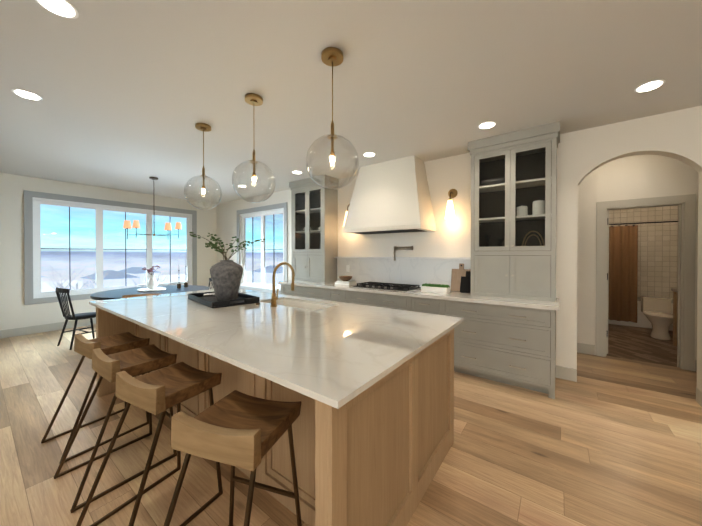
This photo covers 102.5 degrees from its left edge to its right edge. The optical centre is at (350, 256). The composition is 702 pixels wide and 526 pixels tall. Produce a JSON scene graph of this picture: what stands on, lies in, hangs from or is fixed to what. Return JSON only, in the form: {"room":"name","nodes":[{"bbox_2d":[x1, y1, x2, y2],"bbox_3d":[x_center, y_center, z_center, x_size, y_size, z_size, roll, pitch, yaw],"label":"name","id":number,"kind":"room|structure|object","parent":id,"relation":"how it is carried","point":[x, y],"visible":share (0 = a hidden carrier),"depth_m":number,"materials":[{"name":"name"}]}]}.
{"room":"kitchen","nodes":[
{"label":"kitchen","id":0,"kind":"room"},
{"bbox_2d":[0,173,216,329],"bbox_3d":[-6.015,-0.008,4.601,0.140,2.770,7.740,0,1,37],"label":"wall","id":1,"kind":"structure","parent":0,"point":[16,311],"depth_m":5.01,"materials":[{"name":"white paint"}]},
{"bbox_2d":[0,317,95,338],"bbox_3d":[-5.902,1.309,4.632,0.016,0.135,7.570,0,1,37],"label":"baseboard","id":2,"kind":"structure","parent":1,"relation":"attached to","point":[14,332],"depth_m":5.07,"materials":[{"name":"grey paint"}]},
{"bbox_2d":[24,190,196,304],"bbox_3d":[-4.883,-0.154,6.113,0.158,2.000,2.900,0,1,37],"label":"triple window","id":3,"kind":"structure","parent":1,"relation":"in","point":[32,250],"depth_m":5.67,"materials":[{"name":"white"}]},
{"bbox_2d":[0,324,701,525],"bbox_3d":[-0.185,1.413,3.124,11.280,0.050,12.290,0,1,37],"label":"floor","id":4,"kind":"structure","parent":0,"point":[609,441],"depth_m":1.98,"materials":[{"name":"brown wood"}]},
{"bbox_2d":[56,287,95,349],"bbox_3d":[-4.224,0.930,4.412,0.450,0.903,0.491,0,0,27],"label":"dining chair","id":5,"kind":"object","parent":4,"relation":"on","point":[81,316],"visible":0.9,"depth_m":4.27,"materials":[{"name":"black wood"}]},
{"bbox_2d":[41,332,149,463],"bbox_3d":[-1.991,1.012,2.227,0.424,0.765,0.548,0,0,31],"label":"stool","id":6,"kind":"object","parent":4,"relation":"on","point":[107,345],"visible":0.69,"depth_m":2.19,"materials":[{"name":"brown wood"}]},
{"bbox_2d":[54,344,176,512],"bbox_3d":[-1.540,1.014,1.874,0.424,0.765,0.548,0,1,35],"label":"stool","id":7,"kind":"object","parent":4,"relation":"on","point":[140,360],"visible":0.85,"depth_m":1.84,"materials":[{"name":"brown wood"}]},
{"bbox_2d":[122,294,158,297],"bbox_3d":[-2.943,0.949,4.019,0.454,0.870,0.494,0,0,-25],"label":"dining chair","id":8,"kind":"object","parent":4,"relation":"on","point":[129,296],"visible":0.15,"depth_m":3.79,"materials":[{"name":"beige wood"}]},
{"bbox_2d":[76,362,222,525],"bbox_3d":[-1.063,1.017,1.522,0.424,0.765,0.548,0,0,28],"label":"stool","id":9,"kind":"object","parent":4,"relation":"on","point":[161,391],"visible":0.9,"depth_m":1.50,"materials":[{"name":"brown wood"}]},
{"bbox_2d":[90,285,209,299],"bbox_3d":[-3.492,0.994,5.042,1.720,0.760,1.720,0,1,37],"label":"dining table","id":10,"kind":"object","parent":4,"relation":"on","point":[111,294],"visible":0.35,"depth_m":4.89,"materials":[{"name":"grey"}]},
{"bbox_2d":[137,287,165,291],"bbox_3d":[-3.574,0.599,5.062,0.420,0.028,0.420,0,1,37],"label":"tray","id":11,"kind":"object","parent":10,"relation":"on","point":[151,290],"visible":0.94,"depth_m":4.95,"materials":[{"name":"white ceramic"}]},
{"bbox_2d":[142,266,160,288],"bbox_3d":[-3.586,0.377,5.046,0.332,0.418,0.270,0,1,37],"label":"vase","id":12,"kind":"object","parent":11,"relation":"on","point":[151,283],"visible":1,"depth_m":5.02,"materials":[{"name":"white ceramic"}]},
{"bbox_2d":[177,261,187,287],"bbox_3d":[-3.265,0.281,5.460,0.065,0.660,0.226,0,0,15],"label":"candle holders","id":13,"kind":"object","parent":10,"relation":"on","point":[179,285],"visible":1,"depth_m":5.51,"materials":[{"name":"glass"}]},
{"bbox_2d":[164,390,301,525],"bbox_3d":[-0.502,1.019,1.149,0.424,0.765,0.548,0,0,18],"label":"stool","id":14,"kind":"object","parent":4,"relation":"on","point":[234,428],"visible":1,"depth_m":1.12,"materials":[{"name":"brown wood"}]},
{"bbox_2d":[96,297,453,525],"bbox_3d":[-0.890,0.938,2.463,3.090,0.910,1.405,0,1,37],"label":"kitchen island","id":15,"kind":"object","parent":4,"relation":"on","point":[371,461],"depth_m":1.53,"materials":[{"name":"brown wood"}]},
{"bbox_2d":[89,289,288,324],"bbox_3d":[-1.649,0.466,3.022,1.320,0.026,1.485,0,1,37],"label":"island countertop","id":16,"kind":"structure","parent":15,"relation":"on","point":[134,309],"depth_m":2.66,"materials":[{"name":"white stone"}]},
{"bbox_2d":[188,292,259,307],"bbox_3d":[-1.311,0.427,2.874,0.440,0.055,0.740,0,1,-44],"label":"tray","id":17,"kind":"object","parent":16,"relation":"on","point":[210,301],"visible":0.83,"depth_m":2.73,"materials":[{"name":"black wood"}]},
{"bbox_2d":[189,232,264,300],"bbox_3d":[-1.272,0.101,2.840,0.718,0.680,0.515,0,1,37],"label":"vase","id":18,"kind":"object","parent":17,"relation":"on","point":[226,275],"visible":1,"depth_m":2.72,"materials":[{"name":"ceramic"}]},
{"bbox_2d":[256,262,294,306],"bbox_3d":[-0.705,0.256,2.694,0.285,0.399,0.293,0,1,37],"label":"faucet","id":19,"kind":"object","parent":15,"relation":"on","point":[274,298],"visible":1,"depth_m":2.56,"materials":[{"name":"gold metal"}]},
{"bbox_2d":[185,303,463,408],"bbox_3d":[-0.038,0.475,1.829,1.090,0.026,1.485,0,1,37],"label":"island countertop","id":20,"kind":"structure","parent":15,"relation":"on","point":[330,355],"depth_m":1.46,"materials":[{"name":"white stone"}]},
{"bbox_2d":[281,284,329,299],"bbox_3d":[-0.622,0.939,5.043,1.190,0.870,0.618,0,1,37],"label":"base cabinet","id":21,"kind":"object","parent":4,"relation":"on","point":[316,293],"depth_m":4.75,"materials":[{"name":"paint"}]},
{"bbox_2d":[330,288,345,302],"bbox_3d":[-0.040,0.942,4.611,0.420,0.870,0.618,0,1,37],"label":"base cabinet","id":22,"kind":"object","parent":4,"relation":"on","point":[336,294],"depth_m":4.35,"materials":[{"name":"paint"}]},
{"bbox_2d":[346,292,413,310],"bbox_3d":[0.531,0.945,4.188,1.160,0.870,0.618,0,1,37],"label":"base cabinet","id":23,"kind":"object","parent":4,"relation":"on","point":[376,299],"depth_m":3.89,"materials":[{"name":"paint"}]},
{"bbox_2d":[414,296,441,314],"bbox_3d":[1.105,0.948,3.763,0.430,0.870,0.618,0,1,37],"label":"base cabinet","id":24,"kind":"object","parent":4,"relation":"on","point":[425,306],"depth_m":3.49,"materials":[{"name":"paint"}]},
{"bbox_2d":[442,300,555,398],"bbox_3d":[1.688,0.951,3.331,1.180,0.870,0.618,0,1,37],"label":"base cabinet","id":25,"kind":"object","parent":4,"relation":"on","point":[510,341],"depth_m":2.99,"materials":[{"name":"paint"}]},
{"bbox_2d":[278,280,557,311],"bbox_3d":[0.524,0.490,4.168,4.110,0.040,0.653,0,1,37],"label":"countertop","id":26,"kind":"structure","parent":25,"relation":"on","point":[470,299],"depth_m":3.40,"materials":[{"name":"white stone"}]},
{"bbox_2d":[289,174,338,282],"bbox_3d":[-0.695,-0.467,5.229,0.900,1.859,0.388,0,1,37],"label":"tall cabinet","id":27,"kind":"object","parent":26,"relation":"on","point":[314,225],"visible":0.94,"depth_m":5.09,"materials":[{"name":"paint"}]},
{"bbox_2d":[335,276,355,284],"bbox_3d":[-0.089,0.400,4.658,0.300,0.133,0.230,0,1,37],"label":"books","id":28,"kind":"object","parent":26,"relation":"on","point":[344,280],"visible":1,"depth_m":4.58,"materials":[{"name":"white paper"}]},
{"bbox_2d":[351,282,420,291],"bbox_3d":[0.517,0.445,4.166,0.920,0.050,0.500,0,1,37],"label":"cooktop","id":29,"kind":"object","parent":26,"relation":"in","point":[388,286],"visible":1,"depth_m":4.08,"materials":[{"name":"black metal"}]},
{"bbox_2d":[421,283,449,293],"bbox_3d":[1.111,0.421,3.707,0.347,0.105,0.140,0,1,37],"label":"pot","id":30,"kind":"object","parent":26,"relation":"on","point":[436,288],"visible":1,"depth_m":3.64,"materials":[{"name":"white ceramic"}]},
{"bbox_2d":[451,263,470,292],"bbox_3d":[1.477,0.286,3.731,0.310,0.373,0.156,0,1,37],"label":"cutting board","id":31,"kind":"object","parent":26,"relation":"on","point":[461,279],"visible":0.79,"depth_m":3.76,"materials":[{"name":"brown wood"}]},
{"bbox_2d":[468,121,559,301],"bbox_3d":[1.893,-0.453,3.313,0.900,1.859,0.388,0,1,37],"label":"tall cabinet","id":32,"kind":"object","parent":26,"relation":"on","point":[513,209],"visible":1,"depth_m":3.23,"materials":[{"name":"paint"}]},
{"bbox_2d":[608,297,672,330],"bbox_3d":[5.492,1.117,5.947,2.134,0.500,0.766,0,1,37],"label":"bathtub","id":33,"kind":"object","parent":4,"relation":"on","point":[643,321],"visible":0.06,"depth_m":5.42,"materials":[{"name":"white ceramic"}]},
{"bbox_2d":[640,296,672,339],"bbox_3d":[5.248,1.053,4.795,0.396,0.645,0.673,0,1,37],"label":"toilet","id":34,"kind":"object","parent":4,"relation":"on","point":[656,311],"visible":0.94,"depth_m":4.78,"materials":[{"name":"beige ceramic"}]},
{"bbox_2d":[671,288,677,345],"bbox_3d":[4.922,0.945,3.844,0.548,0.875,0.970,0,1,37],"label":"bathroom vanity","id":35,"kind":"object","parent":4,"relation":"on","point":[675,298],"visible":0.23,"depth_m":4.31,"materials":[{"name":"brown wood"}]},
{"bbox_2d":[0,0,701,203],"bbox_3d":[-0.185,-1.422,3.104,11.280,0.080,12.290,0,1,37],"label":"ceiling","id":36,"kind":"structure","parent":0,"point":[131,93],"depth_m":2.19,"materials":[{"name":"white paint"}]},
{"bbox_2d":[11,89,42,100],"bbox_3d":[-2.758,-1.374,2.403,0.175,0.007,0.175,0,0,28],"label":"recessed light","id":37,"kind":"object","parent":36,"relation":"in","point":[26,94],"depth_m":2.39,"materials":[{"name":"white plastic"}]},
{"bbox_2d":[35,0,78,18],"bbox_3d":[-1.607,-1.367,1.538,0.175,0.007,0.175,0,0,28],"label":"recessed light","id":38,"kind":"object","parent":36,"relation":"in","point":[64,9],"depth_m":1.55,"materials":[{"name":"white plastic"}]},
{"bbox_2d":[123,220,139,238],"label":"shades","id":39,"kind":"object","parent":36,"relation":"hanging from","point":[136,225],"depth_m":4.69,"materials":[{"name":"orange fabric"}]},
{"bbox_2d":[164,222,181,237],"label":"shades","id":40,"kind":"object","parent":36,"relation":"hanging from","point":[178,226],"depth_m":5.33,"materials":[{"name":"orange fabric"}]},
{"bbox_2d":[184,123,221,209],"bbox_3d":[-1.565,-0.936,2.991,0.360,0.889,0.360,0,1,37],"label":"pendant light","id":41,"kind":"object","parent":36,"relation":"hanging from","point":[203,127],"visible":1,"depth_m":2.98,"materials":[{"name":"clear glass"}]},
{"bbox_2d":[232,93,274,202],"bbox_3d":[-0.846,-0.922,2.458,0.360,0.909,0.360,0,1,37],"label":"pendant light","id":42,"kind":"object","parent":36,"relation":"hanging from","point":[253,99],"visible":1,"depth_m":2.44,"materials":[{"name":"clear glass"}]},
{"bbox_2d":[306,47,358,189],"bbox_3d":[-0.127,-0.916,1.926,0.360,0.914,0.360,0,1,37],"label":"pendant light","id":43,"kind":"object","parent":36,"relation":"hanging from","point":[332,56],"visible":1,"depth_m":1.91,"materials":[{"name":"clear glass"}]},
{"bbox_2d":[363,152,375,156],"bbox_3d":[0.251,-1.384,3.845,0.175,0.007,0.175,0,0,-2],"label":"recessed light","id":44,"kind":"object","parent":36,"relation":"in","point":[368,154],"depth_m":3.83,"materials":[{"name":"white plastic"}]},
{"bbox_2d":[478,121,495,128],"bbox_3d":[1.433,-1.378,2.970,0.175,0.007,0.175,0,0,28],"label":"recessed light","id":45,"kind":"object","parent":36,"relation":"in","point":[489,124],"depth_m":2.96,"materials":[{"name":"white"}]},
{"bbox_2d":[634,79,665,92],"bbox_3d":[2.415,-1.373,2.280,0.175,0.007,0.175,0,0,28],"label":"recessed light","id":46,"kind":"object","parent":36,"relation":"in","point":[648,86],"depth_m":2.27,"materials":[{"name":"white plastic"}]},
{"bbox_2d":[217,105,701,391],"bbox_3d":[0.806,-0.007,4.452,11.280,2.770,0.140,0,1,37],"label":"wall","id":47,"kind":"structure","parent":0,"point":[584,153],"depth_m":3.19,"materials":[{"name":"white paint"}]},
{"bbox_2d":[237,202,287,293],"bbox_3d":[-2.060,-0.148,6.563,1.880,1.980,0.158,0,1,37],"label":"double window","id":48,"kind":"structure","parent":47,"relation":"in","point":[244,214],"depth_m":6.54,"materials":[{"name":"white"}]},
{"bbox_2d":[343,155,435,234],"bbox_3d":[0.549,-0.873,4.199,1.260,1.033,0.558,0,1,37],"label":"range hood","id":49,"kind":"object","parent":47,"relation":"attached to","point":[391,196],"visible":1,"depth_m":3.99,"materials":[{"name":"beige paint"}]},
{"bbox_2d":[335,257,470,289],"bbox_3d":[0.687,0.241,4.394,2.376,0.455,0.093,0,1,37],"label":"backsplash","id":50,"kind":"structure","parent":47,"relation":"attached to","point":[419,271],"depth_m":4.35,"materials":[{"name":"stone"}]},
{"bbox_2d":[393,246,412,260],"bbox_3d":[0.786,-0.043,4.291,0.346,0.225,0.138,0,1,37],"label":"pot filler","id":51,"kind":"object","parent":47,"relation":"attached to","point":[407,248],"visible":1,"depth_m":4.29,"materials":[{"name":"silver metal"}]},
{"bbox_2d":[445,189,457,219],"bbox_3d":[1.355,-0.716,3.828,0.140,0.427,0.198,0,1,37],"label":"sconce","id":52,"kind":"object","parent":47,"relation":"attached to","point":[450,212],"visible":1,"depth_m":3.78,"materials":[{"name":"white glass"}]},
{"bbox_2d":[556,365,576,377],"bbox_3d":[2.259,1.317,3.483,0.820,0.135,0.016,0,1,37],"label":"baseboard","id":53,"kind":"structure","parent":47,"relation":"attached to","point":[567,373],"depth_m":3.16,"materials":[{"name":"grey paint"}]},
{"bbox_2d":[696,387,699,402],"bbox_3d":[3.810,1.326,2.334,1.240,0.135,0.016,0,1,37],"label":"baseboard","id":54,"kind":"structure","parent":47,"relation":"attached to","point":[697,390],"depth_m":2.68,"materials":[{"name":"grey paint"}]},
{"bbox_2d":[700,391,701,406],"bbox_3d":[4.191,1.329,1.858,2.420,0.135,0.016,0,1,37],"label":"baseboard","id":55,"kind":"structure","parent":47,"relation":"attached to","point":[700,391],"depth_m":2.61,"materials":[{"name":"grey paint"}]},
{"bbox_2d":[577,155,697,370],"bbox_3d":[3.764,-0.002,3.742,3.240,2.770,0.120,0,1,37],"label":"wall","id":56,"kind":"structure","parent":0,"point":[637,177],"depth_m":3.77,"materials":[{"name":"white paint"}]},
{"bbox_2d":[577,343,594,354],"bbox_3d":[2.960,1.312,4.262,1.100,0.135,0.016,0,1,37],"label":"baseboard","id":57,"kind":"structure","parent":56,"relation":"attached to","point":[581,348],"depth_m":3.98,"materials":[{"name":"grey paint"}]},
{"bbox_2d":[595,194,695,370],"bbox_3d":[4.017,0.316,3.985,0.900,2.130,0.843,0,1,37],"label":"door frame","id":58,"kind":"structure","parent":56,"relation":"attached to","point":[686,204],"depth_m":3.50,"materials":[{"name":"grey paint"}]},
{"label":"outside","id":59,"kind":"structure","parent":0,"visible":0},
{"bbox_2d":[41,271,251,291],"bbox_3d":[-30.577,4.708,27.642,91.000,1.800,178.000,0,1,37],"label":"ground","id":60,"kind":"structure","parent":59,"point":[174,278],"depth_m":55.25,"materials":[{"name":"grey snow"}]},
{"bbox_2d":[41,262,174,290],"bbox_3d":[-14.556,2.064,11.566,11.104,4.649,10.207,0,1,37],"label":"trees","id":61,"kind":"object","parent":60,"relation":"on","point":[72,279],"depth_m":14.85,"materials":[{"name":"grey plant"}]},
{"bbox_2d":[81,269,140,288],"bbox_3d":[-30.325,3.207,35.533,5.770,2.925,4.277,0,0,31],"label":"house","id":62,"kind":"structure","parent":60,"relation":"on","point":[131,275],"depth_m":34.66,"materials":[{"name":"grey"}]},
{"bbox_2d":[127,267,159,283],"bbox_3d":[-38.719,3.460,51.084,7.290,2.925,4.319,0,0,25],"label":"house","id":63,"kind":"structure","parent":60,"relation":"on","point":[156,273],"depth_m":50.21,"materials":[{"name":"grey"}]},
{"bbox_2d":[253,265,282,284],"bbox_3d":[-11.873,2.919,43.642,6.500,2.925,4.250,0,1,37],"label":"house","id":64,"kind":"structure","parent":60,"relation":"on","point":[270,268],"depth_m":41.80,"materials":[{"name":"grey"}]},
{"bbox_2d":[40,204,282,281],"bbox_3d":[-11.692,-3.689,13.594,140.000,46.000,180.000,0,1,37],"label":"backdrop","id":65,"kind":"structure","parent":59,"point":[55,232],"depth_m":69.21,"materials":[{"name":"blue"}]},
{"bbox_3d":[4.821,-0.011,5.043,2.350,2.770,3.230,0,1,37],"label":"wall","id":66,"kind":"structure","parent":0,"visible":0},
{"bbox_2d":[608,221,677,322],"bbox_3d":[5.221,0.314,5.576,2.134,1.910,0.098,0,1,37],"label":"shower curtain","id":67,"kind":"object","parent":66,"relation":"attached to","point":[623,264],"visible":0.48,"depth_m":5.51,"materials":[{"name":"brown fabric"}]},
{"bbox_2d":[609,206,677,298],"bbox_3d":[5.719,-0.020,6.256,2.150,2.770,0.012,0,1,37],"label":"wall tiles","id":68,"kind":"structure","parent":66,"relation":"attached to","point":[657,259],"depth_m":5.82,"materials":[{"name":"white tile"}]}
]}

